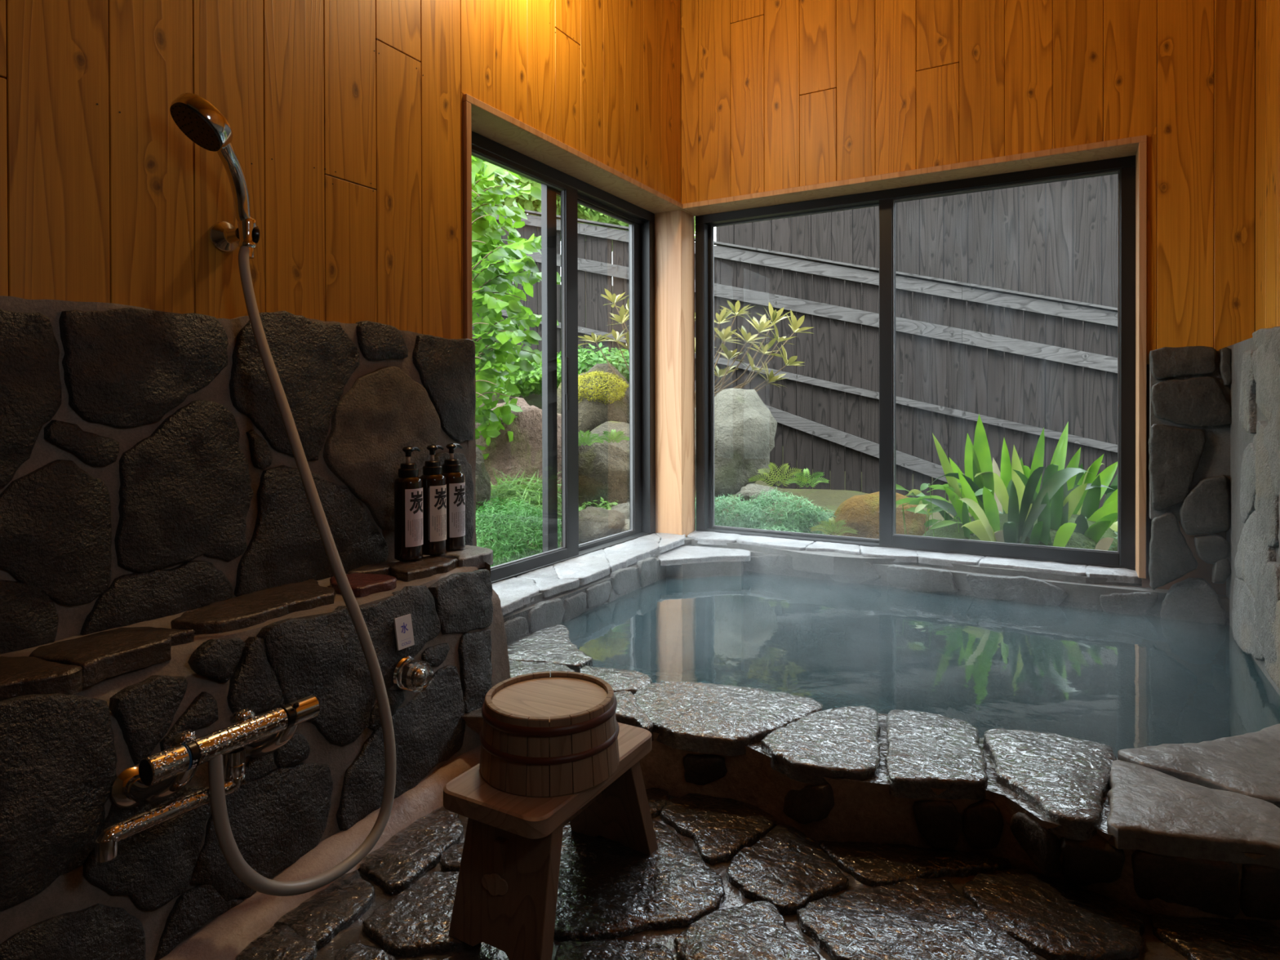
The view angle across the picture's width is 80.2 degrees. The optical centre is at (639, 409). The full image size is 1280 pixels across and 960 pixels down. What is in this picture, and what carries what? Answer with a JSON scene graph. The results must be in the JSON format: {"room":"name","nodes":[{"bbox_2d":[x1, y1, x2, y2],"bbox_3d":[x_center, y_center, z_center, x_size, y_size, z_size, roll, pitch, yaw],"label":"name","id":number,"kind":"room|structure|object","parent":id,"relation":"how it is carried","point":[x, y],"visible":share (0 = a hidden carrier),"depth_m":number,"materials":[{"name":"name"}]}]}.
{"room":"spa","nodes":[
{"label":"spa","id":0,"kind":"room"},
{"bbox_2d":[0,0,696,959],"bbox_3d":[-0.760,-0.313,1.568,0.569,3.250,4.282,0,0,30],"label":"wall","id":1,"kind":"structure","parent":0,"point":[166,571],"depth_m":1.47,"materials":[{"name":"brown"}]},
{"bbox_2d":[94,694,319,862],"bbox_3d":[-0.661,0.526,1.147,0.122,0.121,0.325,0,0,30],"label":"mixer tap","id":2,"kind":"object","parent":1,"relation":"attached to","point":[158,776],"visible":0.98,"depth_m":1.09,"materials":[{"name":"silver metal"}]},
{"bbox_2d":[191,706,288,765],"bbox_3d":[-0.609,0.495,1.156,0.037,0.037,0.140,0,0,30],"label":"tap","id":3,"kind":"object","parent":2,"relation":"on","point":[230,741],"depth_m":1.15,"materials":[{"name":"silver metal"}]},
{"bbox_2d":[209,217,260,252],"bbox_3d":[-0.814,-0.355,1.542,0.100,0.062,0.062,0,0,30],"label":"bracket","id":4,"kind":"object","parent":1,"relation":"attached to","point":[224,235],"visible":0.98,"depth_m":1.54,"materials":[{"name":"silver metal"}]},
{"bbox_2d":[169,93,395,896],"bbox_3d":[-0.685,0.107,1.335,0.400,1.349,0.347,0,0,30],"label":"shower","id":5,"kind":"object","parent":1,"relation":"attached to","point":[201,122],"visible":0.98,"depth_m":1.40,"materials":[{"name":"silver metal"}]},
{"bbox_2d":[159,745,480,959],"bbox_3d":[-0.544,0.786,1.301,0.099,0.049,0.978,0,0,29],"label":"baseboard","id":6,"kind":"structure","parent":1,"relation":"attached to","point":[229,933],"depth_m":1.29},
{"bbox_2d":[393,613,414,650],"bbox_3d":[-0.487,0.459,1.568,0.014,0.064,0.043,0,0,30],"label":"sign","id":7,"kind":"object","parent":1,"relation":"attached to","point":[402,624],"visible":1,"depth_m":1.56,"materials":[{"name":"white plastic"}]},
{"bbox_2d":[394,445,422,560],"bbox_3d":[-0.562,0.226,1.847,0.067,0.274,0.068,0,0,-15],"label":"pump bottle","id":8,"kind":"object","parent":1,"relation":"on","point":[408,486],"visible":1,"depth_m":1.82,"materials":[{"name":"black plastic"}]},
{"bbox_2d":[408,518,422,541],"bbox_3d":[-0.538,0.293,1.829,0.007,0.056,0.042,0,0,38],"label":"print","id":9,"kind":"object","parent":8,"relation":"attached to","point":[415,525],"depth_m":1.82,"materials":[{"name":"black"}]},
{"bbox_2d":[392,656,433,692],"bbox_3d":[-0.460,0.543,1.553,0.055,0.068,0.068,0,0,30],"label":"tap","id":10,"kind":"object","parent":1,"relation":"attached to","point":[411,673],"visible":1,"depth_m":1.54,"materials":[{"name":"silver metal"}]},
{"bbox_2d":[419,444,446,555],"bbox_3d":[-0.523,0.225,1.916,0.067,0.274,0.068,0,0,-15],"label":"pump bottle","id":11,"kind":"object","parent":1,"relation":"on","point":[434,483],"visible":0.98,"depth_m":1.89,"materials":[{"name":"black plastic"}]},
{"bbox_2d":[432,514,446,535],"bbox_3d":[-0.499,0.292,1.898,0.007,0.056,0.042,0,0,38],"label":"print","id":12,"kind":"object","parent":11,"relation":"attached to","point":[439,521],"depth_m":1.89,"materials":[{"name":"black"}]},
{"bbox_2d":[441,443,465,551],"bbox_3d":[-0.489,0.225,1.976,0.067,0.274,0.068,0,0,-15],"label":"pump bottle","id":13,"kind":"object","parent":1,"relation":"on","point":[451,468],"visible":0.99,"depth_m":1.95,"materials":[{"name":"black plastic"}]},
{"bbox_2d":[452,511,465,533],"bbox_3d":[-0.465,0.291,1.957,0.007,0.056,0.042,0,0,38],"label":"print","id":14,"kind":"object","parent":13,"relation":"attached to","point":[458,517],"depth_m":1.95,"materials":[{"name":"black"}]},
{"bbox_2d":[462,101,472,340],"bbox_3d":[-0.556,-0.247,2.225,0.153,1.270,0.022,0,0,30],"label":"trim","id":15,"kind":"structure","parent":1,"relation":"attached to","point":[466,106],"depth_m":2.18,"materials":[{"name":"brown wood"}]},
{"bbox_2d":[471,130,655,583],"bbox_3d":[-0.304,-0.155,2.891,0.081,1.464,1.382,0,0,30],"label":"window","id":16,"kind":"structure","parent":1,"relation":"in","point":[572,191],"depth_m":2.88,"materials":[{"name":"black metal"}]},
{"bbox_2d":[462,93,683,213],"bbox_3d":[-0.217,-0.898,2.819,0.153,0.022,1.398,0,0,30],"label":"trim","id":17,"kind":"structure","parent":1,"relation":"attached to","point":[488,122],"depth_m":2.68,"materials":[{"name":"brown wood"}]},
{"bbox_2d":[654,209,695,537],"bbox_3d":[0.160,-0.162,3.495,0.140,1.520,0.140,0,0,30],"label":"corner post","id":18,"kind":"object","parent":1,"relation":"attached to","point":[674,230],"depth_m":3.44,"materials":[{"name":"beige wood"}]},
{"bbox_2d":[235,658,1279,959],"bbox_3d":[-0.210,0.811,0.583,2.500,0.034,3.300,0,0,30],"label":"floor","id":19,"kind":"structure","parent":0,"point":[722,881],"depth_m":1.21,"materials":[{"name":"grey stone"}]},
{"bbox_2d":[443,722,657,959],"bbox_3d":[-0.133,0.686,1.263,0.195,0.227,0.366,0,0,30],"label":"stool","id":20,"kind":"object","parent":19,"relation":"on","point":[506,895],"visible":0.8,"depth_m":1.13,"materials":[{"name":"brown wood"}]},
{"bbox_2d":[479,671,619,797],"bbox_3d":[-0.146,0.516,1.234,0.225,0.112,0.225,0,0,30],"label":"pail","id":21,"kind":"object","parent":20,"relation":"on","point":[521,713],"visible":1,"depth_m":1.15,"materials":[{"name":"brown wood"}]},
{"bbox_2d":[462,545,1279,928],"bbox_3d":[0.595,0.944,2.036,2.029,0.724,2.020,0,0,30],"label":"bath","id":22,"kind":"object","parent":19,"relation":"in","point":[1106,762],"visible":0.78,"depth_m":1.63,"materials":[{"name":"stone"}]},
{"bbox_2d":[504,616,528,644],"bbox_3d":[-0.375,0.658,2.232,0.025,0.085,0.148,0,0,30],"label":"stone","id":23,"kind":"object","parent":22,"relation":"in","point":[517,628],"depth_m":2.24,"materials":[{"name":"grey stone"}]},
{"bbox_2d":[527,598,564,634],"bbox_3d":[-0.293,0.644,2.377,0.024,0.089,0.184,0,0,30],"label":"stone","id":24,"kind":"object","parent":22,"relation":"in","point":[548,613],"depth_m":2.36,"materials":[{"name":"grey stone"}]},
{"bbox_2d":[561,591,586,623],"bbox_3d":[-0.218,0.652,2.508,0.024,0.079,0.134,0,0,30],"label":"stone","id":25,"kind":"object","parent":22,"relation":"in","point":[574,605],"depth_m":2.50,"materials":[{"name":"grey stone"}]},
{"bbox_2d":[565,611,596,644],"bbox_3d":[-0.199,0.733,2.542,0.025,0.088,0.180,0,0,30],"label":"stone","id":26,"kind":"object","parent":22,"relation":"in","point":[581,626],"depth_m":2.54,"materials":[{"name":"grey stone"}]},
{"bbox_2d":[586,581,611,608],"bbox_3d":[-0.146,0.641,2.635,0.024,0.073,0.154,0,0,30],"label":"stone","id":27,"kind":"object","parent":22,"relation":"in","point":[598,595],"depth_m":2.63,"materials":[{"name":"grey stone"}]},
{"bbox_2d":[606,588,615,603],"bbox_3d":[-0.105,0.661,2.709,0.023,0.048,0.049,0,0,30],"label":"stone","id":28,"kind":"object","parent":22,"relation":"in","point":[611,593],"depth_m":2.69,"materials":[{"name":"grey stone"}]},
{"bbox_2d":[595,595,634,622],"bbox_3d":[-0.090,0.715,2.733,0.025,0.066,0.259,0,0,30],"label":"stone","id":29,"kind":"object","parent":22,"relation":"in","point":[612,609],"depth_m":2.72,"materials":[{"name":"grey stone"}]},
{"bbox_2d":[609,566,636,595],"bbox_3d":[-0.059,0.629,2.789,0.022,0.089,0.168,0,0,30],"label":"stone","id":30,"kind":"object","parent":22,"relation":"in","point":[624,580],"depth_m":2.78,"materials":[{"name":"grey stone"}]},
{"bbox_2d":[636,557,657,587],"bbox_3d":[0.029,0.630,2.941,0.024,0.103,0.136,0,0,30],"label":"stone","id":31,"kind":"object","parent":22,"relation":"in","point":[646,570],"depth_m":2.92,"materials":[{"name":"grey stone"}]},
{"bbox_2d":[636,571,1234,642],"bbox_3d":[0.700,0.684,2.242,1.870,0.001,1.424,0,0,30],"label":"ledge","id":32,"kind":"object","parent":22,"relation":"in","point":[748,582],"visible":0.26,"depth_m":2.79,"materials":[{"name":"grey stone"}]},
{"bbox_2d":[680,0,1255,624],"bbox_3d":[1.134,-0.327,2.951,2.412,3.250,0.341,0,0,30],"label":"wall","id":33,"kind":"structure","parent":0,"point":[775,95],"depth_m":2.68,"materials":[{"name":"brown wood"}]},
{"bbox_2d":[681,208,697,216],"bbox_3d":[0.164,-0.903,3.487,0.154,0.022,0.140,0,0,30],"label":"trim","id":34,"kind":"structure","parent":33,"relation":"attached to","point":[683,210],"depth_m":3.45,"materials":[{"name":"brown wood"}]},
{"bbox_2d":[682,134,1146,215],"bbox_3d":[0.975,-0.903,3.018,1.720,0.022,0.153,0,0,30],"label":"trim","id":35,"kind":"structure","parent":33,"relation":"attached to","point":[1124,147],"depth_m":2.90,"materials":[{"name":"brown wood"}]},
{"bbox_2d":[695,155,1135,570],"bbox_3d":[1.018,-0.161,3.127,1.708,1.464,0.080,0,0,30],"label":"window","id":36,"kind":"structure","parent":33,"relation":"in","point":[1125,166],"depth_m":3.08,"materials":[{"name":"black metal"}]},
{"bbox_2d":[1135,141,1146,578],"bbox_3d":[1.715,-0.163,2.602,0.022,1.456,0.153,0,0,30],"label":"trim","id":37,"kind":"structure","parent":33,"relation":"attached to","point":[1141,153],"depth_m":2.54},
{"bbox_2d":[1226,0,1279,737],"bbox_3d":[0.978,-0.312,0.622,0.275,3.250,4.360,0,0,30],"label":"wall","id":38,"kind":"structure","parent":0,"point":[1253,535],"depth_m":2.12,"materials":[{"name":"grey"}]},
{"label":"outside","id":39,"kind":"structure","parent":0,"visible":0},
{"bbox_2d":[809,516,858,535],"bbox_3d":[0.842,0.509,3.306,0.211,0.077,0.072,0,0,14],"label":"fern","id":40,"kind":"object","parent":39,"point":[824,524],"visible":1,"depth_m":3.30,"materials":[{"name":"green plant"}]},
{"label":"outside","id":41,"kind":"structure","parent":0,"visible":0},
{"bbox_2d":[477,284,1106,561],"bbox_3d":[0.122,-0.525,8.842,22.500,3.819,21.400,0,0,30],"label":"ground","id":42,"kind":"structure","parent":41,"point":[831,500],"depth_m":5.46,"materials":[{"name":"soil"}]},
{"bbox_2d":[475,446,490,519],"bbox_3d":[-0.750,0.335,3.303,0.212,0.355,0.225,0,0,-21],"label":"boulder","id":43,"kind":"object","parent":42,"relation":"on","point":[482,479],"visible":0.26,"depth_m":3.25,"materials":[{"name":"grey stone"}]},
{"bbox_2d":[471,155,560,459],"bbox_3d":[-0.769,-0.451,3.759,1.065,2.408,0.750,0,0,34],"label":"tree","id":44,"kind":"object","parent":42,"relation":"on","point":[491,286],"visible":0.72,"depth_m":3.56,"materials":[{"name":"green plant"}]},
{"bbox_2d":[475,496,561,567],"bbox_3d":[-0.542,0.547,3.119,0.527,0.378,0.491,0,0,30],"label":"plant","id":45,"kind":"object","parent":42,"relation":"on","point":[521,548],"visible":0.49,"depth_m":3.00,"materials":[{"name":"green plant"}]},
{"bbox_2d":[501,169,541,215],"bbox_3d":[-2.370,-3.046,11.015,3.317,3.797,2.746,0,0,30],"label":"tree","id":46,"kind":"object","parent":42,"relation":"on","point":[530,205],"visible":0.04,"depth_m":10.78,"materials":[{"name":"green plant"}]},
{"bbox_2d":[475,396,578,536],"bbox_3d":[-0.697,0.315,4.202,0.690,0.767,0.635,0,0,30],"label":"boulder","id":47,"kind":"object","parent":42,"relation":"on","point":[524,452],"visible":0.3,"depth_m":3.95,"materials":[{"name":"stone"}]},
{"bbox_2d":[577,429,604,445],"bbox_3d":[-0.308,0.153,4.112,0.240,0.088,0.055,0,0,-23],"label":"fern","id":48,"kind":"object","parent":47,"relation":"on","point":[581,441],"visible":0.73,"depth_m":4.11,"materials":[{"name":"green plant"}]},
{"bbox_2d":[477,466,581,542],"bbox_3d":[-0.546,0.455,3.496,0.558,0.409,0.648,-1,0,-44],"label":"meadow grass","id":49,"kind":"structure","parent":42,"relation":"on","point":[513,490],"depth_m":3.43,"materials":[{"name":"green plant"}]},
{"bbox_2d":[494,351,581,397],"bbox_3d":[-0.815,-0.243,5.308,0.816,0.331,0.807,0,0,30],"label":"plants","id":50,"kind":"object","parent":42,"relation":"on","point":[527,383],"visible":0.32,"depth_m":5.07,"materials":[{"name":"green plant"}]},
{"bbox_2d":[533,195,628,305],"bbox_3d":[-0.946,-2.958,12.013,2.481,2.973,2.039,0,0,30],"label":"tree","id":51,"kind":"object","parent":42,"relation":"on","point":[583,212],"visible":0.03,"depth_m":11.44,"materials":[{"name":"green plant"}]},
{"bbox_2d":[557,497,618,521],"bbox_3d":[-0.197,0.619,4.101,0.496,0.288,0.457,0,0,30],"label":"herbs","id":52,"kind":"object","parent":42,"relation":"on","point":[609,507],"visible":0.1,"depth_m":4.08,"materials":[{"name":"green plant"}]},
{"bbox_2d":[556,363,629,433],"bbox_3d":[-0.296,0.023,4.997,0.545,0.646,0.524,0,0,30],"label":"boulder","id":53,"kind":"object","parent":42,"relation":"on","point":[592,414],"visible":0.28,"depth_m":4.80,"materials":[{"name":"grey stone"}]},
{"bbox_2d":[577,370,629,404],"bbox_3d":[-0.269,-0.125,4.856,0.374,0.244,0.406,0,0,-18],"label":"moss","id":54,"kind":"object","parent":53,"relation":"on","point":[621,388],"visible":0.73,"depth_m":4.74,"materials":[{"name":"yellow plant"}]},
{"bbox_2d":[556,342,629,381],"bbox_3d":[-0.333,-0.330,5.796,1.025,0.346,0.745,0,0,30],"label":"plants","id":55,"kind":"object","parent":42,"relation":"on","point":[583,362],"visible":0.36,"depth_m":5.60,"materials":[{"name":"green plant"}]},
{"bbox_2d":[560,421,629,509],"bbox_3d":[-0.166,0.371,4.499,0.656,0.602,0.666,0,0,-25],"label":"boulder","id":56,"kind":"object","parent":42,"relation":"on","point":[603,468],"visible":0.28,"depth_m":4.22,"materials":[{"name":"grey stone"}]},
{"bbox_2d":[597,429,629,442],"bbox_3d":[-0.146,0.147,4.211,0.197,0.076,0.057,0,0,3],"label":"fern","id":57,"kind":"object","parent":56,"relation":"on","point":[613,432],"visible":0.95,"depth_m":4.20,"materials":[{"name":"green plant"}]},
{"bbox_2d":[578,506,625,544],"bbox_3d":[-0.205,0.599,3.692,0.283,0.243,0.289,0,0,-2],"label":"boulder","id":58,"kind":"object","parent":42,"relation":"on","point":[594,522],"visible":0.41,"depth_m":3.60,"materials":[{"name":"grey stone"}]},
{"bbox_2d":[611,502,629,519],"bbox_3d":[-0.070,0.562,4.004,0.191,0.145,0.181,0,0,-30],"label":"rock","id":59,"kind":"object","parent":42,"relation":"on","point":[624,508],"visible":0.16,"depth_m":3.96,"materials":[{"name":"grey stone"}]},
{"bbox_2d":[621,518,629,532],"bbox_3d":[-0.063,0.589,3.698,0.126,0.108,0.138,0,0,-20],"label":"rock","id":60,"kind":"object","parent":42,"relation":"on","point":[626,527],"visible":0.13,"depth_m":3.65,"materials":[{"name":"grey stone"}]},
{"bbox_2d":[577,288,813,489],"bbox_3d":[0.352,-0.082,4.804,1.582,1.482,0.592,0,0,-1],"label":"rhododendron","id":61,"kind":"object","parent":42,"relation":"on","point":[725,335],"visible":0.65,"depth_m":4.76,"materials":[{"name":"green plant"}]},
{"bbox_2d":[694,388,777,499],"bbox_3d":[0.515,0.203,4.510,0.591,0.654,0.521,0,0,30],"label":"boulder","id":62,"kind":"object","parent":42,"relation":"on","point":[745,428],"visible":0.6,"depth_m":4.32,"materials":[{"name":"grey stone"}]},
{"bbox_2d":[736,483,777,507],"bbox_3d":[0.649,0.478,4.205,0.237,0.129,0.228,0,0,30],"label":"rock","id":63,"kind":"object","parent":42,"relation":"on","point":[749,490],"visible":0.58,"depth_m":4.13,"materials":[{"name":"grey stone"}]},
{"bbox_2d":[695,487,835,534],"bbox_3d":[0.591,0.565,3.763,0.888,0.354,0.445,0,0,28],"label":"plant","id":64,"kind":"object","parent":42,"relation":"on","point":[753,522],"visible":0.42,"depth_m":3.72,"materials":[{"name":"green plant"}]},
{"bbox_2d":[747,462,808,486],"bbox_3d":[0.746,0.351,4.077,0.336,0.133,0.075,0,0,0],"label":"fern","id":65,"kind":"object","parent":42,"relation":"on","point":[771,464],"visible":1,"depth_m":4.09,"materials":[{"name":"green plant"}]},
{"bbox_2d":[471,209,1117,509],"bbox_3d":[1.179,-0.682,5.718,8.008,2.895,0.105,0,0,22],"label":"wooden fence","id":66,"kind":"object","parent":42,"relation":"on","point":[602,251],"visible":0.32,"depth_m":5.50,"materials":[{"name":"grey wood"}]},
{"bbox_2d":[785,468,829,487],"bbox_3d":[0.946,0.387,4.298,0.268,0.108,0.094,0,0,4],"label":"leafy plant","id":67,"kind":"object","parent":42,"relation":"on","point":[806,470],"visible":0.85,"depth_m":4.29,"materials":[{"name":"green plant"}]},
{"bbox_2d":[826,491,931,538],"bbox_3d":[1.163,0.613,3.702,0.512,0.432,0.546,0,0,30],"label":"moss mound","id":68,"kind":"object","parent":42,"relation":"on","point":[860,513],"visible":0.28,"depth_m":3.53,"materials":[{"name":"plant"}]},
{"bbox_2d":[715,173,1118,474],"bbox_3d":[4.981,-1.178,6.944,7.900,4.280,4.120,0,0,30],"label":"fence","id":69,"kind":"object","parent":42,"relation":"on","point":[1059,239],"visible":0.02,"depth_m":6.08,"materials":[{"name":"black wood"}]},
{"bbox_2d":[896,478,991,537],"bbox_3d":[1.327,0.513,3.377,0.423,0.408,0.566,0,0,30],"label":"leafy plant","id":70,"kind":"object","parent":42,"relation":"on","point":[931,508],"depth_m":3.33,"materials":[{"name":"green plant"}]},
{"bbox_2d":[921,513,1117,551],"bbox_3d":[1.725,0.612,3.309,1.042,0.314,0.654,0,0,-16],"label":"moss mound","id":71,"kind":"object","parent":42,"relation":"on","point":[1077,540],"visible":0.06,"depth_m":3.16,"materials":[{"name":"green plant"}]},
{"bbox_2d":[923,413,1117,550],"bbox_3d":[1.730,0.369,3.300,0.882,0.699,1.069,0,0,30],"label":"clump","id":72,"kind":"object","parent":42,"relation":"on","point":[1064,493],"visible":0.64,"depth_m":3.22,"materials":[{"name":"green plant"}]},
{"bbox_2d":[999,511,1117,549],"bbox_3d":[1.797,0.568,3.393,0.830,0.228,0.839,0,0,30],"label":"undergrowth","id":73,"kind":"object","parent":42,"relation":"on","point":[1001,513],"visible":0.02,"depth_m":3.09,"materials":[{"name":"green plant"}]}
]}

